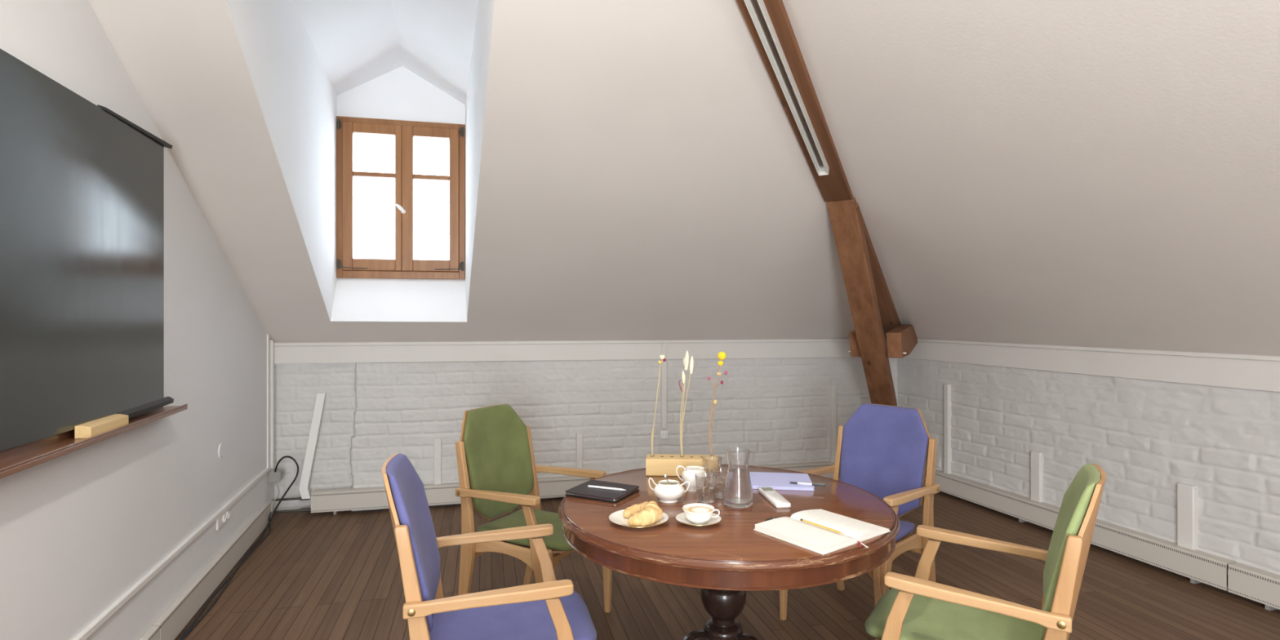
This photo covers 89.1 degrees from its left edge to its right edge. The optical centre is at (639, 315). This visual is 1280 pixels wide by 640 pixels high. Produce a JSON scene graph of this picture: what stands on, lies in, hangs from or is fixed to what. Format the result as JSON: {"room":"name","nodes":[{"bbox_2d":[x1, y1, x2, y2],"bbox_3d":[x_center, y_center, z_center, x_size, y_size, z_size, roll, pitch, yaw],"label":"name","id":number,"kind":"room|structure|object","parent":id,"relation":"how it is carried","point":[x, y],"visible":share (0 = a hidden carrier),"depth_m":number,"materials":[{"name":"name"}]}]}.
{"room":"attic meeting room","nodes":[
{"label":"attic meeting room","id":0,"kind":"room"},
{"bbox_2d":[0,0,275,639],"bbox_3d":[-1.481,-0.493,0.875,0.001,3.906,8.533,0,0,-17],"label":"wall","id":1,"kind":"structure","parent":0,"point":[79,529],"depth_m":2.65,"materials":[{"name":"paint"}]},
{"bbox_2d":[0,48,173,451],"bbox_3d":[-1.829,-0.180,2.111,0.038,1.127,1.427,0,0,-16],"label":"chalkboard","id":2,"kind":"object","parent":1,"relation":"attached to","point":[82,184],"visible":0.96,"depth_m":2.09,"materials":[{"name":"grey"}]},
{"bbox_2d":[0,404,187,479],"bbox_3d":[-1.688,0.392,1.701,0.091,0.064,2.445,0,0,-17],"label":"chalk tray","id":3,"kind":"object","parent":1,"relation":"attached to","point":[20,458],"visible":0.78,"depth_m":1.97,"materials":[{"name":"brown wood"}]},
{"bbox_2d":[74,413,128,438],"bbox_3d":[-1.843,0.377,2.230,0.044,0.041,0.270,0,0,-17],"label":"wooden block","id":4,"kind":"object","parent":3,"relation":"on","point":[88,429],"visible":0.86,"depth_m":2.18,"materials":[{"name":"brown wood"}]},
{"bbox_2d":[72,466,271,639],"bbox_3d":[-1.454,1.085,0.809,0.021,0.026,7.973,0,0,-17],"label":"trim","id":5,"kind":"structure","parent":1,"relation":"attached to","point":[96,624],"depth_m":2.77,"materials":[{"name":"white plastic"}]},
{"bbox_2d":[217,443,223,458],"bbox_3d":[-2.323,0.752,3.605,0.008,0.084,0.084,0,0,-17],"label":"junction cover","id":6,"kind":"object","parent":1,"relation":"attached to","point":[220,450],"visible":1,"depth_m":3.59,"materials":[{"name":"paint"}]},
{"bbox_2d":[216,508,229,530],"bbox_3d":[-2.323,1.133,3.622,0.016,0.070,0.196,0,0,-17],"label":"socket plate","id":7,"kind":"object","parent":1,"relation":"attached to","point":[220,521],"visible":0.98,"depth_m":3.60,"materials":[{"name":"white plastic"}]},
{"bbox_2d":[222,514,226,522],"bbox_3d":[-2.319,1.133,3.623,0.006,0.043,0.043,0,0,-17],"label":"socket","id":8,"kind":"object","parent":7,"relation":"attached to","point":[224,515],"depth_m":3.63,"materials":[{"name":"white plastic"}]},
{"bbox_2d":[226,511,229,519],"bbox_3d":[-2.338,1.133,3.685,0.006,0.043,0.043,0,0,-17],"label":"socket","id":9,"kind":"object","parent":7,"relation":"attached to","point":[228,513],"depth_m":3.68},
{"bbox_2d":[266,333,269,467],"bbox_3d":[-2.631,0.616,4.593,0.014,0.969,0.037,0,0,-17],"label":"trim","id":10,"kind":"structure","parent":1,"relation":"attached to","point":[268,335],"depth_m":4.58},
{"bbox_2d":[269,340,274,468],"bbox_3d":[-2.653,0.638,4.680,0.024,0.924,0.047,0,0,-17],"label":"trim","id":11,"kind":"structure","parent":1,"relation":"attached to","point":[271,342],"depth_m":4.66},
{"bbox_2d":[267,468,282,483],"bbox_3d":[-2.607,1.145,4.644,0.082,0.089,0.074,0,0,-17],"label":"junction box","id":12,"kind":"object","parent":1,"relation":"attached to","point":[273,476],"visible":0.78,"depth_m":4.61,"materials":[{"name":"grey plastic"}]},
{"bbox_2d":[271,481,279,517],"bbox_3d":[-2.563,1.287,4.550,0.054,0.224,0.106,0,0,0],"label":"cable","id":13,"kind":"object","parent":12,"relation":"hanging from","point":[274,482],"visible":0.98,"depth_m":4.57,"materials":[{"name":"beige plastic"}]},
{"bbox_2d":[226,0,494,321],"bbox_3d":[-1.180,-0.919,2.926,0.915,1.932,4.207,0,0,-17],"label":"wall","id":14,"kind":"structure","parent":0,"point":[310,63],"depth_m":4.08,"materials":[{"name":"paint"}]},
{"bbox_2d":[336,115,465,279],"bbox_3d":[-1.789,-0.872,4.884,0.917,1.188,0.146,0,0,-13],"label":"window","id":15,"kind":"structure","parent":14,"relation":"in","point":[404,265],"depth_m":4.87,"materials":[{"name":"brown wood"}]},
{"bbox_2d":[274,357,897,511],"bbox_3d":[-0.169,0.885,5.323,5.215,1.150,0.090,0,0,-12],"label":"wall","id":16,"kind":"structure","parent":0,"point":[778,410],"depth_m":5.21,"materials":[{"name":"brick"}]},
{"bbox_2d":[298,392,325,498],"bbox_3d":[-2.393,0.951,4.768,0.105,0.747,0.188,0,0,41],"label":"duct","id":17,"kind":"object","parent":16,"relation":"attached to","point":[304,490],"visible":1,"depth_m":4.76,"materials":[{"name":"white plastic"}]},
{"bbox_2d":[433,437,441,484],"bbox_3d":[-1.552,1.145,4.982,0.055,0.413,0.048,0,0,-13],"label":"trim","id":18,"kind":"structure","parent":16,"relation":"attached to","point":[437,441],"depth_m":4.96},
{"bbox_2d":[576,432,582,468],"bbox_3d":[-0.489,1.156,5.235,0.050,0.423,0.048,0,0,-13],"label":"trim","id":19,"kind":"structure","parent":16,"relation":"attached to","point":[579,435],"depth_m":5.21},
{"bbox_2d":[274,338,886,363],"bbox_3d":[-0.172,0.287,5.337,5.194,0.178,0.076,0,0,-13],"label":"trim","id":20,"kind":"structure","parent":16,"relation":"attached to","point":[638,351],"depth_m":5.17,"materials":[{"name":"white wood"}]},
{"bbox_2d":[660,342,666,428],"bbox_3d":[0.197,0.575,5.401,0.048,0.730,0.042,0,0,-13],"label":"trim","id":21,"kind":"structure","parent":16,"relation":"attached to","point":[664,345],"depth_m":5.38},
{"bbox_2d":[660,430,668,439],"bbox_3d":[0.203,0.985,5.368,0.068,0.070,0.016,0,0,-13],"label":"socket plate","id":22,"kind":"object","parent":16,"relation":"attached to","point":[664,433],"visible":1,"depth_m":5.37,"materials":[{"name":"white plastic"}]},
{"bbox_2d":[662,431,666,437],"bbox_3d":[0.204,0.985,5.363,0.043,0.043,0.006,0,0,-13],"label":"socket","id":23,"kind":"object","parent":22,"relation":"attached to","point":[664,433],"depth_m":5.36,"materials":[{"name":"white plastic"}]},
{"bbox_2d":[829,383,836,461],"bbox_3d":[1.709,0.990,5.757,0.045,0.766,0.048,0,0,-13],"label":"trim","id":24,"kind":"structure","parent":16,"relation":"attached to","point":[833,437],"depth_m":5.74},
{"bbox_2d":[88,0,1279,355],"bbox_3d":[-0.616,-1.118,2.275,7.803,2.656,10.694,0,0,-17],"label":"ceiling","id":25,"kind":"structure","parent":0,"point":[1079,173],"depth_m":2.98,"materials":[{"name":"paint"}]},
{"bbox_2d":[736,0,853,201],"bbox_3d":[0.106,-1.536,1.844,0.157,1.753,4.666,0,0,29],"label":"rafter","id":26,"kind":"object","parent":25,"relation":"attached to","point":[833,186],"visible":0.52,"depth_m":2.95,"materials":[{"name":"brown wood"}]},
{"bbox_2d":[743,0,829,175],"bbox_3d":[0.156,-1.393,1.947,0.052,1.304,3.420,0,0,29],"label":"light fixture","id":27,"kind":"object","parent":26,"relation":"attached to","point":[757,9],"visible":1,"depth_m":2.81,"materials":[{"name":"white metal"}]},
{"bbox_2d":[856,202,901,333],"bbox_3d":[1.768,-0.222,4.829,0.135,0.995,2.383,0,0,29],"label":"rafter","id":28,"kind":"object","parent":25,"relation":"attached to","point":[890,319],"visible":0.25,"depth_m":4.81,"materials":[{"name":"brown wood"}]},
{"bbox_2d":[174,486,1279,639],"bbox_3d":[0.523,1.460,1.732,8.700,0.001,10.600,0,0,-13],"label":"floor","id":29,"kind":"structure","parent":0,"point":[322,575],"depth_m":3.42,"materials":[{"name":"brown wood"}]},
{"bbox_2d":[139,625,159,639],"bbox_3d":[-1.705,1.385,1.648,0.026,0.150,2.295,0,0,-17],"label":"heater","id":30,"kind":"object","parent":29,"relation":"on","point":[153,633],"visible":1,"depth_m":2.69,"materials":[{"name":"metal"}]},
{"bbox_2d":[153,501,270,639],"bbox_3d":[-2.328,1.383,3.658,0.026,0.153,1.893,0,0,-17],"label":"heater","id":31,"kind":"object","parent":29,"relation":"on","point":[179,614],"visible":0.95,"depth_m":3.35,"materials":[{"name":"metal"}]},
{"bbox_2d":[181,511,271,639],"bbox_3d":[-2.008,1.410,2.788,0.041,0.105,3.601,0,0,-17],"label":"cable","id":32,"kind":"object","parent":29,"relation":"on","point":[269,526],"visible":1,"depth_m":3.46,"materials":[{"name":"black rubber"}]},
{"bbox_2d":[178,455,298,639],"bbox_3d":[-1.891,1.228,2.551,0.170,0.470,4.335,0,0,-17],"label":"power cable","id":33,"kind":"object","parent":29,"relation":"on","point":[193,622],"visible":1,"depth_m":4.01,"materials":[{"name":"black rubber"}]},
{"bbox_2d":[382,453,596,639],"bbox_3d":[-0.480,0.960,2.097,0.652,1.000,0.578,0,0,-14],"label":"armchair","id":34,"kind":"object","parent":29,"relation":"on","point":[551,609],"visible":1,"depth_m":2.04,"materials":[{"name":"blue fabric"}]},
{"bbox_2d":[386,453,439,632],"bbox_3d":[-0.715,0.721,2.040,0.146,0.522,0.447,0,0,-14],"label":"cushion","id":35,"kind":"object","parent":34,"relation":"on","point":[408,505],"depth_m":2.06,"materials":[{"name":"blue fabric"}]},
{"bbox_2d":[429,590,596,639],"bbox_3d":[-0.422,1.013,2.111,0.533,0.063,0.416,0,0,-14],"label":"seat cushion","id":36,"kind":"object","parent":34,"relation":"on","point":[526,620],"depth_m":2.10,"materials":[{"name":"blue fabric"}]},
{"bbox_2d":[455,404,612,613],"bbox_3d":[-0.504,0.960,3.106,0.652,1.000,0.578,0,0,29],"label":"armchair","id":37,"kind":"object","parent":29,"relation":"on","point":[497,468],"visible":0.62,"depth_m":3.12,"materials":[{"name":"green fabric"}]},
{"bbox_2d":[463,404,533,519],"bbox_3d":[-0.715,0.721,3.223,0.146,0.522,0.447,0,0,29],"label":"cushion","id":38,"kind":"object","parent":37,"relation":"on","point":[498,455],"depth_m":3.21,"materials":[{"name":"green fabric"}]},
{"bbox_2d":[476,508,574,551],"bbox_3d":[-0.453,1.013,3.077,0.533,0.063,0.416,0,0,29],"label":"seat cushion","id":39,"kind":"object","parent":37,"relation":"on","point":[556,541],"depth_m":3.07,"materials":[{"name":"green fabric"}]},
{"bbox_2d":[311,461,835,515],"bbox_3d":[-0.132,1.374,5.282,4.649,0.172,0.080,0,0,-13],"label":"heater","id":40,"kind":"object","parent":29,"relation":"on","point":[334,500],"visible":0.34,"depth_m":4.90,"materials":[{"name":"metal"}]},
{"bbox_2d":[272,507,311,513],"bbox_3d":[-2.510,1.415,4.707,0.272,0.027,0.027,0,0,-13],"label":"pipe","id":41,"kind":"object","parent":40,"relation":"attached to","point":[304,509],"visible":0.91,"depth_m":4.71,"materials":[{"name":"grey metal"}]},
{"bbox_2d":[272,496,311,501],"bbox_3d":[-2.510,1.329,4.707,0.272,0.027,0.027,0,0,-13],"label":"pipe","id":42,"kind":"object","parent":40,"relation":"attached to","point":[296,498],"visible":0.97,"depth_m":4.70,"materials":[{"name":"grey metal"}]},
{"bbox_2d":[558,464,899,639],"bbox_3d":[0.320,1.083,2.490,1.256,0.749,1.256,0,0,-24],"label":"pedestal table","id":43,"kind":"object","parent":29,"relation":"on","point":[726,559],"visible":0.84,"depth_m":2.10,"materials":[{"name":"brown wood"}]},
{"bbox_2d":[565,480,639,502],"bbox_3d":[-0.149,0.700,2.595,0.231,0.018,0.206,0,0,27],"label":"notebook","id":44,"kind":"object","parent":43,"relation":"on","point":[582,491],"visible":1,"depth_m":2.55,"materials":[{"name":"black"}]},
{"bbox_2d":[587,484,626,490],"bbox_3d":[-0.132,0.687,2.585,0.166,0.009,0.009,0,0,22],"label":"stylus","id":45,"kind":"object","parent":44,"relation":"on","point":[588,486],"visible":1,"depth_m":2.58,"materials":[{"name":"white plastic"}]},
{"bbox_2d":[608,509,668,528],"bbox_3d":[-0.004,0.700,2.224,0.205,0.019,0.205,0,0,0],"label":"dessert plate","id":46,"kind":"object","parent":43,"relation":"on","point":[616,517],"visible":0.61,"depth_m":2.22,"materials":[{"name":"white ceramic"}]},
{"bbox_2d":[622,501,662,526],"bbox_3d":[0.012,0.672,2.228,0.127,0.062,0.144,0,0,-13],"label":"croissant","id":47,"kind":"object","parent":46,"relation":"on","point":[645,513],"visible":1,"depth_m":2.18,"materials":[{"name":"yellow food"}]},
{"bbox_2d":[648,477,689,502],"bbox_3d":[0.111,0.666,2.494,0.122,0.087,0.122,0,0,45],"label":"sugar bowl","id":48,"kind":"object","parent":43,"relation":"on","point":[666,492],"visible":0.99,"depth_m":2.46,"materials":[{"name":"white ceramic"}]},
{"bbox_2d":[663,474,672,484],"bbox_3d":[0.120,0.632,2.497,0.062,0.050,0.021,0,0,-9],"label":"spoon","id":49,"kind":"object","parent":48,"relation":"on","point":[664,475],"visible":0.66,"depth_m":2.48,"materials":[{"name":"silver metal"}]},
{"bbox_2d":[645,453,717,475],"bbox_3d":[0.189,0.667,2.918,0.320,0.084,0.104,0,0,4],"label":"block","id":50,"kind":"object","parent":43,"relation":"on","point":[656,464],"visible":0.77,"depth_m":2.87,"materials":[{"name":"brown wood"}]},
{"bbox_2d":[651,355,666,454],"bbox_3d":[0.086,0.405,2.930,0.067,0.455,0.024,0,0,12],"label":"stem","id":51,"kind":"object","parent":50,"relation":"on","point":[661,357],"visible":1,"depth_m":2.92,"materials":[{"name":"beige plant"}]},
{"bbox_2d":[678,351,693,454],"bbox_3d":[0.207,0.396,2.917,0.067,0.474,0.026,0,0,8],"label":"bouquet","id":52,"kind":"object","parent":50,"relation":"on","point":[686,361],"visible":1,"depth_m":2.92,"materials":[{"name":"beige plant"}]},
{"bbox_2d":[706,351,727,455],"bbox_3d":[0.346,0.397,2.909,0.090,0.472,0.037,0,0,0],"label":"stem","id":53,"kind":"object","parent":50,"relation":"on","point":[722,355],"visible":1,"depth_m":2.91,"materials":[{"name":"beige plant"}]},
{"bbox_2d":[675,465,706,491],"bbox_3d":[0.217,0.661,2.652,0.106,0.097,0.100,0,0,40],"label":"jug","id":54,"kind":"object","parent":43,"relation":"on","point":[688,473],"visible":0.81,"depth_m":2.62,"materials":[{"name":"white ceramic"}]},
{"bbox_2d":[675,512,721,526],"bbox_3d":[0.200,0.700,2.217,0.156,0.019,0.156,0,0,0],"label":"saucer","id":55,"kind":"object","parent":43,"relation":"on","point":[681,517],"visible":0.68,"depth_m":2.21,"materials":[{"name":"white ceramic"}]},
{"bbox_2d":[682,503,719,524],"bbox_3d":[0.200,0.681,2.217,0.111,0.048,0.112,0,0,-39],"label":"coffee cup","id":56,"kind":"object","parent":55,"relation":"on","point":[696,513],"visible":1,"depth_m":2.20,"materials":[{"name":"white ceramic"}]},
{"bbox_2d":[694,471,716,503],"bbox_3d":[0.252,0.659,2.481,0.084,0.101,0.084,0,0,0],"label":"tumbler","id":57,"kind":"object","parent":43,"relation":"on","point":[705,482],"visible":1,"depth_m":2.45,"materials":[{"name":"clear glass"}]},
{"bbox_2d":[702,455,722,472],"bbox_3d":[0.309,0.659,2.777,0.084,0.101,0.084,0,0,0],"label":"tumbler","id":58,"kind":"object","parent":43,"relation":"on","point":[709,462],"visible":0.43,"depth_m":2.75,"materials":[{"name":"clear glass"}]},
{"bbox_2d":[710,467,728,497],"bbox_3d":[0.318,0.659,2.551,0.084,0.101,0.084,0,0,0],"label":"tumbler","id":59,"kind":"object","parent":43,"relation":"on","point":[721,473],"visible":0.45,"depth_m":2.52,"materials":[{"name":"clear glass"}]},
{"bbox_2d":[723,447,753,508],"bbox_3d":[0.368,0.606,2.435,0.111,0.206,0.111,0,0,0],"label":"carafe","id":60,"kind":"object","parent":43,"relation":"on","point":[738,492],"visible":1,"depth_m":2.40,"materials":[{"name":"clear glass"}]},
{"bbox_2d":[758,487,791,508],"bbox_3d":[0.517,0.700,2.507,0.058,0.018,0.236,0,0,-6],"label":"remote control","id":61,"kind":"object","parent":43,"relation":"on","point":[771,495],"visible":1,"depth_m":2.47,"materials":[{"name":"white plastic"}]},
{"bbox_2d":[749,471,814,490],"bbox_3d":[0.597,0.703,2.760,0.253,0.013,0.241,0,0,8],"label":"closed notebook","id":62,"kind":"object","parent":43,"relation":"on","point":[777,481],"visible":0.97,"depth_m":2.73,"materials":[{"name":"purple paper"}]},
{"bbox_2d":[790,481,825,486],"bbox_3d":[0.688,0.691,2.667,0.142,0.010,0.009,0,0,19],"label":"pen","id":63,"kind":"object","parent":62,"relation":"on","point":[791,482],"visible":1,"depth_m":2.66,"materials":[{"name":"white plastic"}]},
{"bbox_2d":[753,509,890,555],"bbox_3d":[0.613,0.699,2.122,0.351,0.021,0.327,0,0,-37],"label":"open notebook","id":64,"kind":"object","parent":43,"relation":"on","point":[791,530],"visible":1,"depth_m":2.10,"materials":[{"name":"white paper"}]},
{"bbox_2d":[800,518,844,533],"bbox_3d":[0.591,0.685,2.107,0.008,0.007,0.176,0,0,-35],"label":"pencil","id":65,"kind":"object","parent":64,"relation":"on","point":[801,519],"visible":1,"depth_m":2.10,"materials":[{"name":"yellow wood"}]},
{"bbox_2d":[779,403,939,620],"bbox_3d":[1.045,0.960,3.099,0.652,1.000,0.578,0,0,-41],"label":"armchair","id":66,"kind":"object","parent":29,"relation":"on","point":[888,452],"visible":0.44,"depth_m":3.19,"materials":[{"name":"blue fabric"}]},
{"bbox_2d":[840,403,928,515],"bbox_3d":[1.226,0.721,3.259,0.146,0.522,0.447,0,0,-41],"label":"cushion","id":67,"kind":"object","parent":66,"relation":"on","point":[884,448],"depth_m":3.24,"materials":[{"name":"blue fabric"}]},
{"bbox_2d":[895,520,915,541],"bbox_3d":[1.000,1.013,3.060,0.533,0.063,0.416,0,0,-41],"label":"seat cushion","id":68,"kind":"object","parent":66,"relation":"on","point":[905,530],"depth_m":3.03,"materials":[{"name":"blue fabric"}]},
{"bbox_2d":[826,197,897,406],"bbox_3d":[1.750,0.354,4.831,0.170,2.167,2.480,0,0,29],"label":"strut","id":69,"kind":"object","parent":29,"relation":"on","point":[848,231],"visible":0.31,"depth_m":4.30,"materials":[{"name":"brown wood"}]},
{"bbox_2d":[848,329,861,356],"bbox_3d":[1.849,0.193,5.309,0.108,0.235,1.135,0,0,29],"label":"tie","id":70,"kind":"object","parent":69,"relation":"attached to","point":[855,350],"visible":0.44,"depth_m":4.85,"materials":[{"name":"brown wood"}]},
{"bbox_2d":[885,324,917,358],"bbox_3d":[2.139,0.193,5.228,0.126,0.235,1.270,0,0,29],"label":"tie","id":71,"kind":"object","parent":69,"relation":"attached to","point":[901,340],"visible":0.94,"depth_m":4.76,"materials":[{"name":"brown wood"}]},
{"bbox_2d":[864,463,1106,639],"bbox_3d":[1.073,0.960,2.056,0.652,1.000,0.578,0,0,33],"label":"armchair","id":72,"kind":"object","parent":29,"relation":"on","point":[917,607],"visible":1,"depth_m":1.99,"materials":[{"name":"green fabric"}]},
{"bbox_2d":[864,587,1040,639],"bbox_3d":[1.024,1.013,2.088,0.533,0.063,0.416,0,0,33],"label":"seat cushion","id":73,"kind":"object","parent":72,"relation":"on","point":[926,618],"depth_m":2.10,"materials":[{"name":"green fabric"}]},
{"bbox_2d":[1040,463,1100,639],"bbox_3d":[1.277,0.721,1.926,0.146,0.522,0.447,0,0,33],"label":"cushion","id":74,"kind":"object","parent":72,"relation":"on","point":[1079,508],"depth_m":1.80,"materials":[{"name":"green fabric"}]},
{"bbox_2d":[924,469,1235,591],"bbox_3d":[2.707,1.374,4.593,0.078,0.172,2.528,0,0,-17],"label":"heater","id":75,"kind":"object","parent":29,"relation":"on","point":[1198,566],"visible":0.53,"depth_m":3.93,"materials":[{"name":"metal"}]},
{"bbox_2d":[1227,562,1279,610],"bbox_3d":[3.119,1.374,3.266,0.078,0.172,0.235,0,0,-17],"label":"heater","id":76,"kind":"object","parent":29,"relation":"on","point":[1259,585],"visible":1,"depth_m":3.26,"materials":[{"name":"metal"}]},
{"bbox_2d":[897,357,1279,591],"bbox_3d":[3.517,0.825,2.133,0.024,1.270,7.974,0,0,-17],"label":"wall","id":77,"kind":"structure","parent":0,"point":[1148,437],"depth_m":3.94,"materials":[{"name":"brick"}]},
{"bbox_2d":[943,383,951,473],"bbox_3d":[2.521,0.932,5.316,0.048,0.744,0.050,0,0,-17],"label":"trim","id":78,"kind":"structure","parent":77,"relation":"attached to","point":[947,387],"depth_m":5.29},
{"bbox_2d":[1031,450,1044,502],"bbox_3d":[2.768,1.147,4.522,0.048,0.397,0.075,0,0,-17],"label":"trim","id":79,"kind":"structure","parent":77,"relation":"attached to","point":[1037,458],"depth_m":4.50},
{"bbox_2d":[903,338,1279,391],"bbox_3d":[3.456,0.290,2.341,0.046,0.184,7.520,0,0,-17],"label":"trim","id":80,"kind":"structure","parent":77,"relation":"attached to","point":[1246,374],"depth_m":3.96,"materials":[{"name":"white wood"}]},
{"bbox_2d":[1177,483,1198,550],"bbox_3d":[3.049,1.160,3.615,0.048,0.438,0.085,0,0,-17],"label":"trim","id":81,"kind":"structure","parent":77,"relation":"attached to","point":[1187,495],"depth_m":3.60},
{"label":"outside","id":82,"kind":"structure","parent":0,"visible":0},
{"bbox_2d":[353,134,449,260],"bbox_3d":[-1.453,-1.107,14.550,10.752,17.162,8.116,0,0,0],"label":"bare tree","id":83,"kind":"object","parent":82,"point":[434,212],"visible":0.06,"depth_m":13.61,"materials":[{"name":"grey plant"}]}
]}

